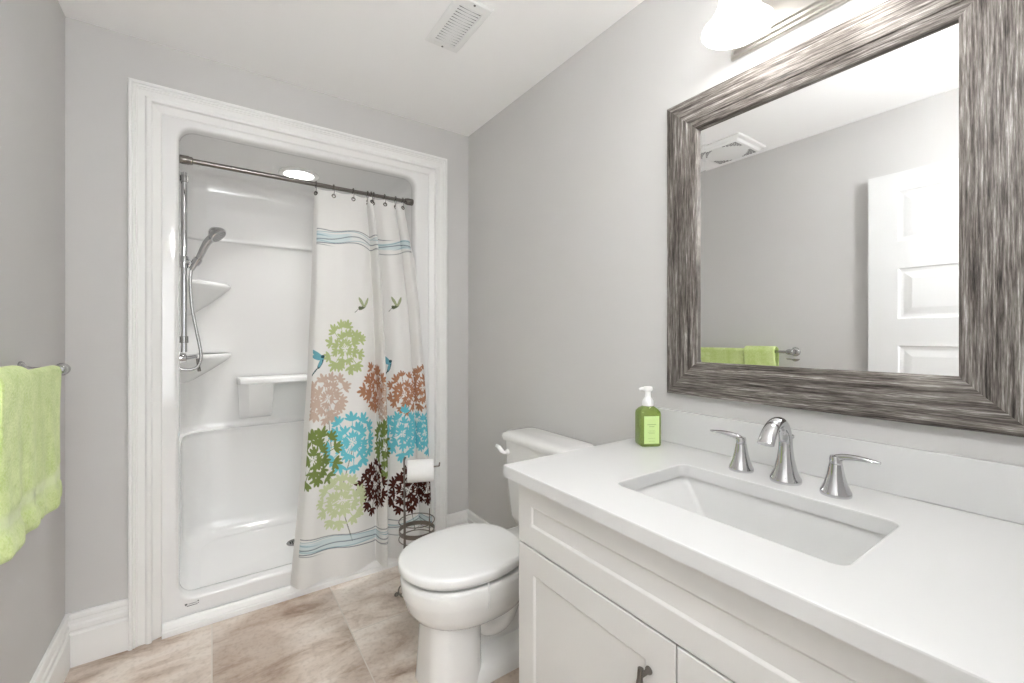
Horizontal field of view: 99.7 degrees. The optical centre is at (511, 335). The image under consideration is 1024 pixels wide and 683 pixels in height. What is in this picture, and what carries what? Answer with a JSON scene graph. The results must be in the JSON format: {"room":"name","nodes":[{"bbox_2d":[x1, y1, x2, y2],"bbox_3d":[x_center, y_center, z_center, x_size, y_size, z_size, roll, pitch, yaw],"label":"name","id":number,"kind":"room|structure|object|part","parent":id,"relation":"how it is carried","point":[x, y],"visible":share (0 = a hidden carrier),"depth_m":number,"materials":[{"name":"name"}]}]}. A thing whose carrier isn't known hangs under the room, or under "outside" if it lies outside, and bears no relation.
{"room":"bathroom","nodes":[
{"label":"bathroom","id":0,"kind":"room"},
{"bbox_2d":[0,0,64,682],"bbox_3d":[-1.246,0.025,0.912,0.120,2.390,3.280,0,0,-35],"label":"wall","id":1,"kind":"structure","parent":0,"point":[32,32],"depth_m":1.30,"materials":[{"name":"paint"}]},
{"bbox_2d":[17,361,70,374],"bbox_3d":[-1.163,0.100,0.985,0.098,0.054,0.669,0,0,-35],"label":"towel bar","id":2,"kind":"object","parent":1,"relation":"attached to","point":[65,368],"visible":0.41,"depth_m":1.25,"materials":[{"name":"silver metal"}]},
{"bbox_2d":[0,365,37,564],"bbox_3d":[-1.030,0.251,0.862,0.081,0.368,0.249,0,0,-35],"label":"towel","id":3,"kind":"object","parent":2,"relation":"hanging from","point":[18,509],"visible":1,"depth_m":0.87,"materials":[{"name":"fabric"}]},
{"bbox_2d":[25,365,61,533],"bbox_3d":[-1.162,0.268,1.054,0.051,0.370,0.387,0,0,-35],"label":"towel","id":4,"kind":"object","parent":2,"relation":"hanging from","point":[47,379],"visible":0.5,"depth_m":1.10,"materials":[{"name":"fabric"}]},
{"bbox_2d":[29,614,69,682],"bbox_3d":[-0.978,1.122,0.647,0.016,0.196,2.298,0,0,-35],"label":"baseboard","id":5,"kind":"structure","parent":1,"relation":"attached to","point":[54,667],"depth_m":1.46,"materials":[{"name":"white paint"}]},
{"bbox_2d":[65,17,467,613],"bbox_3d":[-0.978,0.025,2.107,1.682,2.390,0.100,0,0,-35],"label":"wall","id":6,"kind":"structure","parent":0,"point":[99,61],"depth_m":1.65,"materials":[{"name":"paint"}]},
{"bbox_2d":[67,598,127,667],"bbox_3d":[-1.563,1.122,1.629,0.176,0.196,0.016,0,0,-35],"label":"baseboard","id":7,"kind":"structure","parent":6,"relation":"attached to","point":[101,631],"depth_m":1.63,"materials":[{"name":"white paint"}]},
{"bbox_2d":[162,558,398,638],"bbox_3d":[-0.935,1.193,2.071,1.158,0.055,0.024,0,0,-35],"label":"trim","id":8,"kind":"structure","parent":6,"relation":"attached to","point":[190,622],"depth_m":1.92,"materials":[{"name":"white paint"}]},
{"bbox_2d":[128,77,446,650],"bbox_3d":[-0.939,0.112,2.076,1.361,2.217,0.054,0,0,-35],"label":"trim","id":9,"kind":"structure","parent":6,"relation":"attached to","point":[147,102],"depth_m":1.74,"materials":[{"name":"white paint"}]},
{"bbox_2d":[447,509,467,527],"bbox_3d":[-0.314,1.122,2.497,0.146,0.196,0.016,0,0,-35],"label":"baseboard","id":10,"kind":"structure","parent":6,"relation":"attached to","point":[457,518],"depth_m":2.49,"materials":[{"name":"white paint"}]},
{"bbox_2d":[64,566,518,682],"bbox_3d":[0.171,1.270,0.453,1.922,0.100,4.050,0,0,-35],"label":"floor","id":11,"kind":"structure","parent":0,"point":[357,630],"depth_m":1.69,"materials":[{"name":"tile"}]},
{"bbox_2d":[162,115,427,622],"bbox_3d":[-1.165,0.149,2.402,1.211,2.141,0.772,0,0,-35],"label":"shower stall","id":12,"kind":"object","parent":11,"relation":"on","point":[232,428],"visible":0.55,"depth_m":2.44,"materials":[{"name":"white plastic"}]},
{"bbox_2d":[180,353,200,371],"bbox_3d":[-1.566,0.110,2.078,0.117,0.150,0.150,0,0,-35],"label":"shower valve","id":13,"kind":"object","parent":12,"relation":"attached to","point":[184,357],"visible":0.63,"depth_m":2.07,"materials":[{"name":"silver metal"}]},
{"bbox_3d":[-1.547,0.107,2.079,0.060,0.031,0.026,0,0,-14],"label":"lever","id":14,"kind":"part","parent":13,"relation":"part of","materials":[{"name":"silver metal"}]},
{"bbox_2d":[180,172,202,351],"bbox_3d":[-1.531,-0.343,2.032,0.130,0.845,0.049,0,0,-22],"label":"slide bar","id":15,"kind":"object","parent":12,"relation":"attached to","point":[185,262],"visible":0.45,"depth_m":2.02,"materials":[{"name":"silver metal"}]},
{"bbox_2d":[180,227,225,370],"bbox_3d":[-1.471,-0.173,2.052,0.200,0.685,0.081,0,0,-6],"label":"shower","id":16,"kind":"object","parent":15,"relation":"attached to","point":[215,234],"visible":0.95,"depth_m":2.04,"materials":[{"name":"silver metal"}]},
{"bbox_3d":[-1.465,-0.393,2.045,0.117,0.177,0.037,0,0,-14],"label":"handle","id":17,"kind":"part","parent":16,"relation":"part of","materials":[{"name":"silver metal"}]},
{"bbox_2d":[180,353,230,382],"bbox_3d":[-1.664,0.187,2.341,0.245,0.170,0.245,0,0,-35],"label":"corner shelf","id":18,"kind":"object","parent":12,"relation":"attached to","point":[215,367],"depth_m":2.41,"materials":[{"name":"white plastic"}]},
{"bbox_2d":[180,278,230,315],"bbox_3d":[-1.664,-0.192,2.341,0.245,0.200,0.245,0,0,-35],"label":"corner shelf","id":19,"kind":"object","parent":12,"relation":"attached to","point":[210,297],"depth_m":2.41,"materials":[{"name":"white plastic"}]},
{"bbox_2d":[179,154,413,205],"bbox_3d":[-0.976,-0.740,2.111,1.028,0.041,0.037,0,0,-35],"label":"curtain rod","id":20,"kind":"object","parent":12,"relation":"attached to","point":[184,159],"visible":0.99,"depth_m":2.02,"materials":[{"name":"silver metal"}]},
{"bbox_2d":[278,167,318,180],"bbox_3d":[-1.170,-0.880,2.374,0.200,0.010,0.200,0,0,-35],"label":"recessed light","id":21,"kind":"object","parent":12,"relation":"attached to","point":[298,173],"visible":0.84,"depth_m":2.35,"materials":[{"name":"white paint"}]},
{"bbox_2d":[284,171,313,179],"bbox_3d":[-1.170,-0.881,2.374,0.148,0.008,0.148,0,0,-35],"label":"diffuser","id":22,"kind":"object","parent":21,"relation":"attached to","point":[305,175],"depth_m":2.36,"materials":[{"name":"white plastic"}]},
{"bbox_2d":[394,457,439,598],"bbox_3d":[-0.440,0.889,2.045,0.208,0.662,0.177,0,0,37],"label":"toilet paper stand","id":23,"kind":"object","parent":11,"relation":"on","point":[405,525],"visible":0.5,"depth_m":2.00,"materials":[{"name":"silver metal"}]},
{"bbox_2d":[407,459,433,482],"bbox_3d":[-0.422,0.626,1.997,0.118,0.101,0.101,0,0,-11],"label":"toilet paper roll","id":24,"kind":"object","parent":23,"relation":"hanging from","point":[418,470],"visible":1,"depth_m":1.96,"materials":[{"name":"white paper"}]},
{"bbox_2d":[398,427,593,682],"bbox_3d":[-0.077,0.821,1.642,0.705,0.798,0.462,0,0,-35],"label":"toilet","id":25,"kind":"object","parent":11,"relation":"on","point":[460,583],"visible":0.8,"depth_m":1.49,"materials":[{"name":"white ceramic"}]},
{"bbox_3d":[-0.183,0.793,1.577,0.456,0.034,0.380,0,0,-35],"label":"lid","id":26,"kind":"part","parent":25,"relation":"part of","materials":[{"name":"white plastic"}]},
{"bbox_3d":[-0.175,0.918,1.583,0.461,0.174,0.370,0,0,-35],"label":"bowl","id":27,"kind":"part","parent":25,"relation":"part of","materials":[{"name":"white ceramic"}]},
{"bbox_3d":[-0.182,0.820,1.578,0.419,0.017,0.344,0,0,-35],"label":"seat","id":28,"kind":"part","parent":25,"relation":"part of","materials":[{"name":"white plastic"}]},
{"bbox_3d":[-0.041,0.502,1.895,0.067,0.045,0.032,0,0,7],"label":"flush lever","id":29,"kind":"part","parent":25,"relation":"part of","materials":[{"name":"white plastic"}]},
{"bbox_3d":[0.145,0.644,1.797,0.156,0.364,0.430,0,0,-35],"label":"tank","id":30,"kind":"part","parent":25,"relation":"part of","materials":[{"name":"white ceramic"}]},
{"bbox_3d":[0.141,0.441,1.794,0.175,0.038,0.462,0,0,-35],"label":"tank lid","id":31,"kind":"part","parent":25,"relation":"part of","materials":[{"name":"white ceramic"}]},
{"bbox_2d":[519,484,928,682],"bbox_3d":[0.501,0.800,0.901,0.594,0.840,0.948,0,0,-35],"label":"vanity cabinet","id":32,"kind":"object","parent":11,"relation":"on","point":[598,604],"visible":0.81,"depth_m":0.82,"materials":[{"name":"white paint"}]},
{"bbox_3d":[0.159,0.831,0.953,0.019,0.578,0.469,0,0,-35],"label":"door","id":33,"kind":"part","parent":32,"relation":"part of","materials":[{"name":"white paint"}]},
{"bbox_3d":[0.239,0.667,0.789,0.036,0.123,0.015,0,0,-35],"label":"handle","id":34,"kind":"part","parent":32,"relation":"part of","materials":[{"name":"silver metal"}]},
{"bbox_3d":[0.429,0.831,0.564,0.019,0.578,0.472,0,0,-35],"label":"door","id":35,"kind":"part","parent":32,"relation":"part of","materials":[{"name":"white paint"}]},
{"bbox_2d":[503,406,1023,682],"bbox_3d":[0.513,0.310,0.912,0.596,0.137,1.023,0,0,-35],"label":"countertop","id":36,"kind":"structure","parent":32,"relation":"on","point":[939,598],"depth_m":0.77,"materials":[{"name":"white stone"}]},
{"bbox_2d":[635,386,660,446],"bbox_3d":[0.431,0.255,1.369,0.067,0.186,0.056,0,0,-6],"label":"soap bottle","id":37,"kind":"object","parent":36,"relation":"on","point":[647,416],"visible":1,"depth_m":1.34,"materials":[{"name":"green plastic"}]},
{"bbox_2d":[634,476,886,565],"bbox_3d":[0.482,0.445,0.909,0.314,0.130,0.495,0,0,-35],"label":"sink","id":38,"kind":"object","parent":36,"relation":"in","point":[823,538],"visible":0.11,"depth_m":0.98,"materials":[{"name":"white ceramic"}]},
{"bbox_2d":[710,417,880,499],"bbox_3d":[0.620,0.269,1.008,0.140,0.157,0.366,0,0,-35],"label":"faucet","id":39,"kind":"object","parent":36,"relation":"on","point":[835,485],"visible":1,"depth_m":1.00,"materials":[{"name":"silver metal"}]},
{"bbox_3d":[0.569,0.266,1.139,0.023,0.027,0.091,0,0,-42],"label":"lever","id":40,"kind":"part","parent":39,"relation":"part of","materials":[{"name":"silver metal"}]},
{"bbox_3d":[0.591,0.314,1.114,0.059,0.068,0.059,0,0,-35],"label":"handle","id":41,"kind":"part","parent":39,"relation":"part of","materials":[{"name":"silver metal"}]},
{"bbox_3d":[0.621,0.269,1.007,0.140,0.157,0.067,0,0,-35],"label":"spout","id":42,"kind":"part","parent":39,"relation":"part of","materials":[{"name":"silver metal"}]},
{"bbox_3d":[0.706,0.314,0.942,0.059,0.068,0.059,0,0,-35],"label":"handle","id":43,"kind":"part","parent":39,"relation":"part of","materials":[{"name":"silver metal"}]},
{"bbox_3d":[0.722,0.266,0.912,0.023,0.027,0.091,0,0,-28],"label":"lever","id":44,"kind":"part","parent":39,"relation":"part of","materials":[{"name":"silver metal"}]},
{"bbox_2d":[58,0,643,135],"bbox_3d":[-0.505,-1.220,1.427,1.922,0.100,3.280,0,0,-35],"label":"ceiling","id":45,"kind":"structure","parent":0,"point":[375,54],"depth_m":1.72,"materials":[{"name":"white paint"}]},
{"bbox_2d":[424,0,493,52],"bbox_3d":[-0.205,-1.165,1.630,0.142,0.010,0.288,0,0,-35],"label":"ceiling vent","id":46,"kind":"object","parent":45,"relation":"in","point":[461,19],"visible":1,"depth_m":1.61,"materials":[{"name":"white paint"}]},
{"bbox_3d":[-0.207,-1.169,1.632,0.092,0.001,0.226,0,0,-35],"label":"duct plate","id":47,"kind":"part","parent":46,"relation":"part of","materials":[{"name":"grey"}]},
{"bbox_2d":[468,0,1023,528],"bbox_3d":[0.235,0.025,1.941,0.120,2.390,3.280,0,0,-35],"label":"wall","id":48,"kind":"structure","parent":0,"point":[567,183],"depth_m":1.73,"materials":[{"name":"paint"}]},
{"bbox_2d":[467,509,488,523],"bbox_3d":[0.096,1.122,2.022,0.016,0.196,1.263,0,0,-35],"label":"baseboard","id":49,"kind":"structure","parent":48,"relation":"attached to","point":[472,517],"depth_m":2.47,"materials":[{"name":"white paint"}]},
{"bbox_2d":[701,0,848,61],"bbox_3d":[0.664,-0.860,1.021,0.224,0.155,0.409,0,0,-35],"label":"vanity light","id":50,"kind":"object","parent":48,"relation":"attached to","point":[743,27],"visible":1,"depth_m":1.13,"materials":[{"name":"white glass"}]},
{"bbox_3d":[0.574,-0.875,1.102,0.058,0.090,0.058,0,0,-35],"label":"bulb","id":51,"kind":"part","parent":50,"relation":"part of","materials":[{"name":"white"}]},
{"bbox_3d":[0.574,-0.842,1.102,0.168,0.120,0.168,0,0,-35],"label":"lamp shade","id":52,"kind":"part","parent":50,"relation":"part of","materials":[{"name":"white glass"}]},
{"bbox_2d":[654,406,1023,524],"bbox_3d":[0.750,0.295,1.075,0.020,0.106,1.021,0,0,-35],"label":"backsplash","id":53,"kind":"structure","parent":48,"relation":"attached to","point":[994,489],"depth_m":0.95,"materials":[{"name":"white stone"}]},
{"bbox_2d":[667,0,1023,437],"bbox_3d":[0.731,-0.274,1.092,0.031,0.922,0.776,0,0,-35],"label":"mirror","id":54,"kind":"object","parent":48,"relation":"attached to","point":[845,208],"visible":1,"depth_m":0.99,"materials":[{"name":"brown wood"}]},
{"bbox_3d":[0.539,-0.274,1.366,0.023,0.922,0.110,0,0,-29],"label":"frame rail","id":55,"kind":"part","parent":54,"relation":"part of","materials":[{"name":"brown wood"}]},
{"bbox_3d":[0.731,-0.681,1.092,0.031,0.107,0.776,0,0,-35],"label":"frame rail","id":56,"kind":"part","parent":54,"relation":"part of","materials":[{"name":"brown wood"}]},
{"bbox_3d":[0.735,-0.273,1.094,0.004,0.722,0.574,0,0,-35],"label":"glass","id":57,"kind":"part","parent":54,"relation":"part of","materials":[{"name":"white mirror"}]},
{"bbox_3d":[0.731,0.135,1.092,0.031,0.105,0.776,0,0,-35],"label":"frame rail","id":58,"kind":"part","parent":54,"relation":"part of","materials":[{"name":"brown wood"}]},
{"bbox_3d":[0.921,-0.274,0.816,0.023,0.922,0.108,0,0,-41],"label":"frame rail","id":59,"kind":"part","parent":54,"relation":"part of","materials":[{"name":"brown wood"}]},
{"bbox_3d":[-0.757,-0.726,2.262,0.005,0.060,0.033,0,0,-35],"label":"curtain ring","id":60,"kind":"object","parent":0,"visible":0},
{"bbox_2d":[290,188,432,588],"bbox_3d":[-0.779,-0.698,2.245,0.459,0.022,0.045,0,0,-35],"label":"shower curtain","id":61,"kind":"object","parent":60,"relation":"hanging from","point":[366,405],"visible":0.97,"depth_m":2.17,"materials":[{"name":"fabric"}]}
]}

